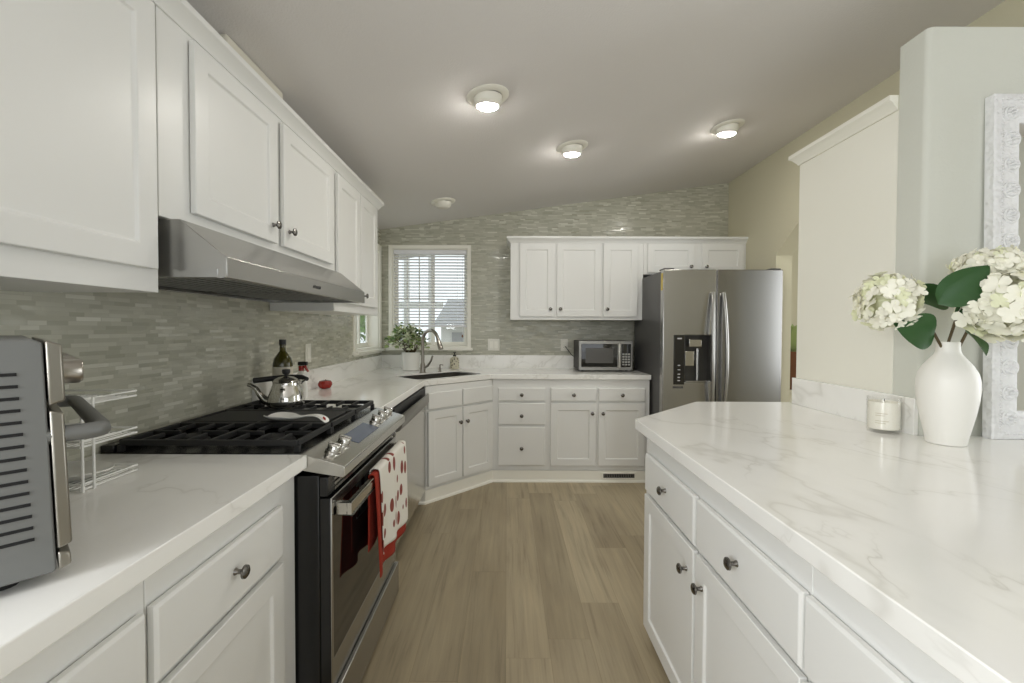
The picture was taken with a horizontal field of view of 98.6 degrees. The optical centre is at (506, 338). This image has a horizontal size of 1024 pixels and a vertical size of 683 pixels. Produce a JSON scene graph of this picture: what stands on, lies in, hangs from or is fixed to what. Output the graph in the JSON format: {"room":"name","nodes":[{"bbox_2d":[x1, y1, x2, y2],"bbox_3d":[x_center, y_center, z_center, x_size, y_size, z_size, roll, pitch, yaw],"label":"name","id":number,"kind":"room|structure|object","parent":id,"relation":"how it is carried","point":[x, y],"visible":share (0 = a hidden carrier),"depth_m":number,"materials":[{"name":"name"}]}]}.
{"room":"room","nodes":[
{"label":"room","id":0,"kind":"room"},
{"bbox_2d":[0,228,380,460],"bbox_3d":[-1.304,0.135,0.683,0.120,2.290,7.560,0,1,0],"label":"wall","id":1,"kind":"structure","parent":0,"point":[185,356],"depth_m":1.60,"materials":[{"name":"tile"}]},
{"bbox_2d":[0,0,158,292],"bbox_3d":[-1.061,-0.482,0.687,0.355,0.744,0.895,0,1,0],"label":"upper cabinet","id":2,"kind":"object","parent":1,"relation":"attached to","point":[79,198],"visible":1,"depth_m":0.92,"materials":[{"name":"white paint"}]},
{"bbox_2d":[155,5,333,269],"bbox_3d":[-1.045,-0.606,1.711,0.385,0.543,1.148,0,1,0],"label":"upper cabinet","id":3,"kind":"object","parent":1,"relation":"attached to","point":[227,164],"visible":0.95,"depth_m":1.42,"materials":[{"name":"white paint"}]},
{"bbox_2d":[158,219,364,302],"bbox_3d":[-0.988,-0.252,1.726,0.503,0.157,1.131,0,1,0],"label":"range hood","id":4,"kind":"object","parent":1,"relation":"attached to","point":[192,258],"visible":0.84,"depth_m":1.37,"materials":[{"name":"silver metal"}]},
{"bbox_2d":[151,0,383,209],"bbox_3d":[-1.052,-0.898,1.666,0.372,0.056,2.872,0,1,0],"label":"trim","id":5,"kind":"structure","parent":1,"relation":"attached to","point":[180,12],"depth_m":1.51,"materials":[{"name":"white paint"}]},
{"bbox_2d":[220,34,282,98],"bbox_3d":[-1.095,-0.973,1.686,0.286,0.146,0.385,0,1,0],"label":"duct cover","id":6,"kind":"object","parent":5,"relation":"on","point":[226,37],"visible":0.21,"depth_m":1.63,"materials":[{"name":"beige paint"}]},
{"bbox_2d":[305,344,310,362],"bbox_3d":[-1.238,0.088,2.743,0.009,0.118,0.075,0,1,0],"label":"light switch","id":7,"kind":"object","parent":1,"relation":"attached to","point":[307,346],"visible":0.9,"depth_m":2.73,"materials":[{"name":"white plastic"}]},
{"bbox_2d":[270,169,377,315],"bbox_3d":[-1.046,-0.528,2.681,0.385,0.744,0.785,0,1,0],"label":"upper cabinet","id":8,"kind":"object","parent":1,"relation":"attached to","point":[355,217],"visible":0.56,"depth_m":2.54,"materials":[{"name":"white paint"}]},
{"bbox_2d":[352,244,385,357],"bbox_3d":[-1.276,-0.379,3.922,0.168,1.040,0.810,0,1,0],"label":"window","id":9,"kind":"structure","parent":1,"relation":"in","point":[373,324],"depth_m":4.24,"materials":[{"name":"white paint"}]},
{"bbox_2d":[252,355,573,401],"bbox_3d":[-0.013,0.247,3.245,2.461,0.125,2.198,0,1,0],"label":"trim","id":10,"kind":"structure","parent":1,"relation":"attached to","point":[340,371],"depth_m":4.33,"materials":[{"name":"white stone"}]},
{"bbox_2d":[361,482,669,682],"bbox_3d":[1.496,1.302,1.480,6.200,0.060,9.100,0,1,0],"label":"floor","id":11,"kind":"structure","parent":0,"point":[500,582],"depth_m":2.19,"materials":[{"name":"brown wood"}]},
{"bbox_2d":[0,582,145,682],"bbox_3d":[-0.920,0.850,0.506,0.645,0.872,0.573,0,1,0],"label":"base cabinet","id":12,"kind":"object","parent":11,"relation":"on","point":[109,646],"visible":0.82,"depth_m":0.69,"materials":[{"name":"white paint"}]},
{"bbox_2d":[0,454,306,679],"bbox_3d":[-0.925,0.383,0.763,0.635,0.041,1.148,0,1,0],"label":"countertop","id":13,"kind":"structure","parent":12,"relation":"on","point":[126,528],"depth_m":0.85,"materials":[{"name":"white stone"}]},
{"bbox_2d":[0,335,110,590],"bbox_3d":[-0.913,0.181,0.712,0.442,0.366,0.366,1,2,41],"label":"toaster oven","id":14,"kind":"object","parent":13,"relation":"on","point":[36,530],"visible":1,"depth_m":0.64,"materials":[{"name":"grey paint"}]},
{"bbox_2d":[65,389,137,492],"bbox_3d":[-1.101,0.245,1.093,0.242,0.218,0.160,0,1,0],"label":"wire rack","id":15,"kind":"object","parent":13,"relation":"on","point":[91,399],"visible":0.35,"depth_m":1.09,"materials":[{"name":"white metal"}]},
{"bbox_2d":[67,460,114,481],"bbox_3d":[-1.101,0.334,1.095,0.216,0.023,0.140,0,1,0],"label":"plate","id":16,"kind":"object","parent":15,"relation":"on","point":[74,467],"visible":0.38,"depth_m":1.13,"materials":[{"name":"white ceramic"}]},
{"bbox_2d":[65,389,136,403],"bbox_3d":[-1.103,0.145,1.091,0.238,0.018,0.160,0,1,0],"label":"shelf","id":17,"kind":"object","parent":15,"relation":"attached to","point":[90,398],"depth_m":1.15,"materials":[{"name":"white metal"}]},
{"bbox_2d":[66,426,137,448],"bbox_3d":[-1.103,0.243,1.093,0.238,0.018,0.160,0,1,0],"label":"shelf","id":18,"kind":"object","parent":15,"relation":"attached to","point":[82,442],"depth_m":1.08,"materials":[{"name":"white metal"}]},
{"bbox_2d":[143,477,295,682],"bbox_3d":[-0.920,0.837,1.070,0.645,0.872,0.552,0,1,0],"label":"base cabinet","id":19,"kind":"object","parent":11,"relation":"on","point":[222,610],"visible":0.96,"depth_m":1.01,"materials":[{"name":"white paint"}]},
{"bbox_2d":[101,400,404,682],"bbox_3d":[-0.864,0.770,1.745,0.758,0.936,0.794,0,1,0],"label":"gas range","id":20,"kind":"object","parent":11,"relation":"on","point":[343,605],"visible":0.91,"depth_m":1.45,"materials":[{"name":"black metal"}]},
{"bbox_2d":[101,407,375,454],"bbox_3d":[-0.934,0.355,1.736,0.615,0.075,0.786,0,1,0],"label":"cooktop","id":21,"kind":"object","parent":20,"relation":"in","point":[234,430],"depth_m":1.48,"materials":[{"name":"black metal"}]},
{"bbox_2d":[247,369,308,408],"bbox_3d":[-1.003,0.214,1.925,0.234,0.166,0.148,0,1,0],"label":"kettle","id":22,"kind":"object","parent":20,"relation":"on","point":[286,392],"visible":1,"depth_m":1.89,"materials":[{"name":"silver metal"}]},
{"bbox_2d":[263,412,328,422],"bbox_3d":[-0.767,0.284,1.601,0.273,0.028,0.093,1,1,18],"label":"spoon rest","id":23,"kind":"object","parent":20,"relation":"on","point":[278,415],"visible":1,"depth_m":1.59,"materials":[{"name":"white ceramic"}]},
{"bbox_2d":[368,469,405,577],"bbox_3d":[-0.491,0.691,1.834,0.056,0.398,0.436,0,1,0],"label":"dish towel","id":24,"kind":"object","parent":20,"relation":"hanging from","point":[375,529],"visible":0.3,"depth_m":1.65,"materials":[{"name":"red fabric"}]},
{"bbox_2d":[370,440,407,553],"bbox_3d":[-0.492,0.666,1.865,0.065,0.372,0.421,0,1,0],"label":"dish towel","id":25,"kind":"object","parent":20,"relation":"hanging from","point":[392,467],"visible":0.94,"depth_m":1.82,"materials":[{"name":"white fabric"}]},
{"bbox_2d":[392,388,428,546],"bbox_3d":[-0.898,0.796,2.785,0.670,0.865,0.868,0,1,0],"label":"dishwasher","id":26,"kind":"object","parent":11,"relation":"on","point":[412,431],"visible":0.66,"depth_m":2.81,"materials":[{"name":"grey metal"}]},
{"bbox_2d":[424,379,492,490],"bbox_3d":[-0.678,0.775,3.804,1.120,0.872,1.090,0,1,0],"label":"base cabinet","id":27,"kind":"object","parent":11,"relation":"on","point":[458,416],"visible":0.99,"depth_m":3.46,"materials":[{"name":"white paint"}]},
{"bbox_2d":[265,368,650,408],"bbox_3d":[-0.013,0.330,3.241,2.459,0.041,2.210,0,1,0],"label":"countertop","id":28,"kind":"structure","parent":27,"relation":"on","point":[384,386],"depth_m":3.51,"materials":[{"name":"white stone"}]},
{"bbox_2d":[272,339,292,375],"bbox_3d":[-1.131,0.165,2.219,0.093,0.327,0.093,0,1,0],"label":"oil bottle","id":29,"kind":"object","parent":28,"relation":"on","point":[282,360],"visible":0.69,"depth_m":2.19,"materials":[{"name":"green glass"}]},
{"bbox_2d":[297,362,308,399],"bbox_3d":[-1.101,0.224,2.366,0.077,0.204,0.048,0,1,0],"label":"bottle","id":30,"kind":"object","parent":28,"relation":"on","point":[304,385],"visible":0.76,"depth_m":2.35,"materials":[{"name":"white plastic"}]},
{"bbox_2d":[318,379,331,388],"bbox_3d":[-1.156,0.286,2.797,0.082,0.059,0.101,0,1,0],"label":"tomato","id":31,"kind":"object","parent":28,"relation":"on","point":[323,384],"visible":1,"depth_m":2.76,"materials":[{"name":"red food"}]},
{"bbox_2d":[384,322,431,370],"bbox_3d":[-0.916,0.065,4.044,0.405,0.446,0.391,0,1,-22],"label":"potted plant","id":32,"kind":"object","parent":28,"relation":"on","point":[410,359],"visible":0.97,"depth_m":4.00,"materials":[{"name":"green plant"}]},
{"bbox_2d":[419,329,442,372],"bbox_3d":[-0.647,0.103,3.781,0.273,0.384,0.077,1,2,39],"label":"faucet","id":33,"kind":"object","parent":28,"relation":"on","point":[439,344],"visible":1,"depth_m":3.82,"materials":[{"name":"silver metal"}]},
{"bbox_2d":[400,372,478,387],"bbox_3d":[-0.564,0.412,3.670,0.656,0.208,0.366,-1,2,-45],"label":"sink","id":34,"kind":"object","parent":28,"relation":"in","point":[449,374],"visible":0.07,"depth_m":3.86,"materials":[{"name":"grey metal"}]},
{"bbox_2d":[450,352,458,368],"bbox_3d":[-0.501,0.205,4.206,0.088,0.161,0.088,0,1,0],"label":"soap bottle","id":35,"kind":"object","parent":28,"relation":"on","point":[454,361],"visible":1,"depth_m":4.17,"materials":[{"name":"beige glass"}]},
{"bbox_2d":[565,340,632,370],"bbox_3d":[0.852,0.153,4.142,0.568,0.278,0.362,0,1,0],"label":"microwave","id":36,"kind":"object","parent":28,"relation":"on","point":[588,354],"visible":0.99,"depth_m":3.98,"materials":[{"name":"silver plastic"}]},
{"bbox_2d":[493,379,550,469],"bbox_3d":[0.124,0.773,4.021,0.490,0.872,0.655,0,1,0],"label":"base cabinet","id":37,"kind":"object","parent":11,"relation":"on","point":[521,407],"visible":0.98,"depth_m":3.73,"materials":[{"name":"white paint"}]},
{"bbox_2d":[418,470,644,504],"bbox_3d":[0.070,1.170,3.614,2.264,0.098,0.359,0,1,-15],"label":"baseboard","id":38,"kind":"structure","parent":11,"relation":"on","point":[565,476],"depth_m":3.74,"materials":[{"name":"white paint"}]},
{"bbox_2d":[602,473,635,478],"bbox_3d":[0.951,1.163,3.739,0.290,0.052,0.008,0,1,0],"label":"floor vent","id":39,"kind":"object","parent":38,"relation":"attached to","point":[604,475],"visible":1,"depth_m":3.74,"materials":[{"name":"metal"}]},
{"bbox_2d":[550,379,649,470],"bbox_3d":[0.789,0.776,4.021,0.840,0.872,0.655,0,1,0],"label":"base cabinet","id":40,"kind":"object","parent":11,"relation":"on","point":[592,422],"visible":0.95,"depth_m":3.73,"materials":[{"name":"white paint"}]},
{"bbox_2d":[634,268,782,414],"bbox_3d":[1.693,0.324,3.824,0.942,1.780,0.868,0,1,0],"label":"refrigerator","id":41,"kind":"object","parent":11,"relation":"on","point":[702,335],"visible":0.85,"depth_m":3.46,"materials":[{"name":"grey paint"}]},
{"bbox_2d":[643,438,813,682],"bbox_3d":[1.010,0.832,1.572,0.945,0.872,1.434,0,1,0],"label":"base cabinet","id":42,"kind":"object","parent":11,"relation":"on","point":[724,599],"visible":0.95,"depth_m":1.22,"materials":[{"name":"white paint"}]},
{"bbox_2d":[635,402,1023,682],"bbox_3d":[1.353,0.380,1.266,1.611,0.041,2.155,0,1,0],"label":"countertop","id":43,"kind":"structure","parent":42,"relation":"on","point":[927,537],"depth_m":0.95,"materials":[{"name":"white stone"}]},
{"bbox_2d":[867,399,902,430],"bbox_3d":[1.423,0.284,1.662,0.104,0.134,0.104,1,2,38],"label":"candle","id":44,"kind":"object","parent":43,"relation":"on","point":[884,414],"visible":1,"depth_m":1.63,"materials":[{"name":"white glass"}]},
{"bbox_2d":[915,342,981,446],"bbox_3d":[1.491,0.182,1.491,0.162,0.345,0.162,0,1,0],"label":"vase","id":45,"kind":"object","parent":43,"relation":"on","point":[948,387],"visible":0.98,"depth_m":1.45,"materials":[{"name":"white ceramic"}]},
{"bbox_2d":[848,271,948,349],"bbox_3d":[1.303,-0.087,1.445,0.300,0.268,0.207,1,1,22],"label":"hydrangea","id":46,"kind":"object","parent":45,"relation":"in","point":[897,300],"visible":0.99,"depth_m":1.42,"materials":[{"name":"white plant"}]},
{"bbox_2d":[935,245,1023,341],"bbox_3d":[1.544,-0.129,1.418,0.289,0.351,0.193,-1,2,-33],"label":"hydrangea","id":47,"kind":"object","parent":45,"relation":"in","point":[961,285],"visible":0.84,"depth_m":1.39,"materials":[{"name":"white"}]},
{"bbox_2d":[951,268,1023,355],"bbox_3d":[1.565,-0.089,1.382,0.245,0.280,0.239,0,1,12],"label":"hydrangea","id":48,"kind":"object","parent":45,"relation":"in","point":[998,314],"visible":0.91,"depth_m":1.34,"materials":[{"name":"white plant"}]},
{"bbox_2d":[982,94,1023,438],"bbox_3d":[1.931,-0.253,1.552,0.444,1.215,0.072,0,1,0],"label":"mirror","id":49,"kind":"object","parent":43,"relation":"on","point":[1003,365],"visible":0.74,"depth_m":1.54,"materials":[{"name":"white mirror"}]},
{"bbox_2d":[790,324,796,402],"bbox_3d":[2.761,0.499,4.219,0.590,1.429,0.525,0,1,0],"label":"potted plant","id":50,"kind":"object","parent":11,"relation":"on","point":[793,350],"visible":0.16,"depth_m":4.09,"materials":[{"name":"green plant"}]},
{"bbox_2d":[788,95,898,393],"bbox_3d":[1.815,0.157,2.025,0.689,2.206,0.610,0,1,0],"label":"pantry cabinet","id":51,"kind":"object","parent":11,"relation":"on","point":[848,190],"visible":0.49,"depth_m":1.96,"materials":[{"name":"white paint"}]},
{"bbox_2d":[802,568,962,682],"bbox_3d":[1.010,0.856,0.537,0.945,0.872,0.636,0,1,0],"label":"base cabinet","id":52,"kind":"object","parent":11,"relation":"on","point":[846,642],"visible":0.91,"depth_m":0.73,"materials":[{"name":"white paint"}]},
{"bbox_2d":[381,183,728,368],"bbox_3d":[0.462,-0.168,4.397,3.409,2.739,0.120,0,1,0],"label":"wall","id":53,"kind":"structure","parent":0,"point":[702,211],"depth_m":4.32,"materials":[{"name":"tile"}]},
{"bbox_2d":[386,245,472,350],"bbox_3d":[-0.759,-0.406,4.366,0.850,1.032,0.168,0,1,0],"label":"window","id":54,"kind":"structure","parent":53,"relation":"in","point":[466,345],"depth_m":4.33,"materials":[{"name":"white paint"}]},
{"bbox_2d":[394,250,466,336],"bbox_3d":[-0.758,-0.447,4.351,0.718,0.860,0.051,0,1,0],"label":"window blind","id":55,"kind":"object","parent":54,"relation":"attached to","point":[401,252],"visible":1,"depth_m":4.35,"materials":[{"name":"white plastic"}]},
{"bbox_2d":[488,339,499,350],"bbox_3d":[-0.130,0.056,4.337,0.116,0.118,0.009,0,1,0],"label":"light switch","id":56,"kind":"object","parent":53,"relation":"attached to","point":[493,344],"visible":1,"depth_m":4.33,"materials":[{"name":"white plastic"}]},
{"bbox_2d":[561,339,567,350],"bbox_3d":[0.565,0.059,4.337,0.072,0.118,0.008,0,1,0],"label":"wall outlet","id":57,"kind":"object","parent":53,"relation":"attached to","point":[564,342],"visible":1,"depth_m":4.33,"materials":[{"name":"white plastic"}]},
{"bbox_2d":[510,243,642,320],"bbox_3d":[0.634,-0.534,4.136,1.205,0.715,0.375,0,1,0],"label":"upper cabinet","id":58,"kind":"object","parent":53,"relation":"attached to","point":[549,281],"visible":1,"depth_m":3.99,"materials":[{"name":"white paint"}]},
{"bbox_2d":[507,236,747,248],"bbox_3d":[1.093,-0.898,4.137,2.191,0.056,0.364,0,1,0],"label":"trim","id":59,"kind":"structure","parent":53,"relation":"attached to","point":[510,239],"depth_m":3.97,"materials":[{"name":"white paint"}]},
{"bbox_2d":[643,243,745,277],"bbox_3d":[1.715,-0.738,4.132,0.950,0.300,0.375,0,1,0],"label":"upper cabinet","id":60,"kind":"object","parent":53,"relation":"attached to","point":[656,257],"visible":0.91,"depth_m":3.98,"materials":[{"name":"white paint"}]},
{"bbox_2d":[186,0,1004,258],"bbox_3d":[1.555,-1.421,1.418,6.100,0.919,9.100,0,1,0],"label":"ceiling","id":61,"kind":"structure","parent":0,"point":[385,85],"depth_m":2.11,"materials":[{"name":"white paint"}]},
{"bbox_2d":[431,197,454,208],"bbox_3d":[-0.536,-1.128,3.690,0.206,0.079,0.207,0,1,4],"label":"ceiling light","id":62,"kind":"object","parent":61,"relation":"attached to","point":[440,203],"visible":1,"depth_m":3.64,"materials":[{"name":"white paint"}]},
{"bbox_2d":[466,84,508,111],"bbox_3d":[-0.094,-1.152,2.130,0.206,0.079,0.207,0,1,4],"label":"ceiling light","id":63,"kind":"object","parent":61,"relation":"attached to","point":[481,97],"visible":1,"depth_m":2.08,"materials":[{"name":"white paint"}]},
{"bbox_2d":[556,140,587,156],"bbox_3d":[0.427,-1.239,2.893,0.206,0.079,0.207,0,1,4],"label":"ceiling light","id":64,"kind":"object","parent":61,"relation":"attached to","point":[572,148],"visible":1,"depth_m":2.84,"materials":[{"name":"white paint"}]},
{"bbox_2d":[710,119,744,136],"bbox_3d":[1.452,-1.377,2.899,0.206,0.079,0.207,0,1,4],"label":"ceiling light","id":65,"kind":"object","parent":61,"relation":"attached to","point":[728,128],"visible":1,"depth_m":2.85,"materials":[{"name":"white paint"}]},
{"bbox_2d":[791,248,797,325],"bbox_3d":[3.374,-0.316,5.644,2.154,3.000,0.100,0,1,0],"label":"wall","id":66,"kind":"structure","parent":0,"point":[794,295],"depth_m":5.59,"materials":[{"name":"beige paint"}]},
{"bbox_2d":[728,0,1023,401],"bbox_3d":[2.232,-0.133,3.013,0.130,2.744,2.890,0,1,0],"label":"wall","id":67,"kind":"structure","parent":0,"point":[763,207],"depth_m":3.55,"materials":[{"name":"beige paint"}]},
{"bbox_2d":[892,27,1023,435],"bbox_3d":[1.835,0.076,1.657,0.660,2.385,0.115,0,1,0],"label":"wall partition","id":68,"kind":"structure","parent":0,"point":[947,74],"depth_m":1.59,"materials":[{"name":"white paint"}]},
{"bbox_2d":[792,378,917,434],"bbox_3d":[1.494,0.277,1.952,0.017,0.135,0.690,0,1,0],"label":"trim","id":69,"kind":"structure","parent":68,"relation":"attached to","point":[844,401],"depth_m":1.93,"materials":[{"name":"white stone"}]},
{"label":"outside","id":70,"kind":"structure","parent":0,"visible":0},
{"bbox_3d":[2.495,1.553,16.139,23.000,0.020,19.800,0,1,0],"label":"ground","id":71,"kind":"structure","parent":70,"visible":0},
{"bbox_2d":[360,315,365,341],"bbox_3d":[-2.762,0.406,8.009,1.370,2.610,1.776,0,1,0],"label":"shrub","id":72,"kind":"object","parent":71,"relation":"on","point":[362,317],"visible":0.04,"depth_m":7.61,"materials":[{"name":"green plant"}]},
{"bbox_2d":[399,255,442,341],"bbox_3d":[-1.949,-0.311,8.985,1.300,4.000,0.120,0,1,0],"label":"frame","id":73,"kind":"object","parent":71,"relation":"on","point":[429,333],"visible":0.02,"depth_m":8.92,"materials":[{"name":"white"}]},
{"bbox_2d":[435,300,463,341],"bbox_3d":[0.875,0.149,14.507,5.650,2.850,5.800,0,1,0],"label":"house","id":74,"kind":"structure","parent":71,"relation":"on","point":[448,334],"depth_m":12.00,"materials":[{"name":"white"}]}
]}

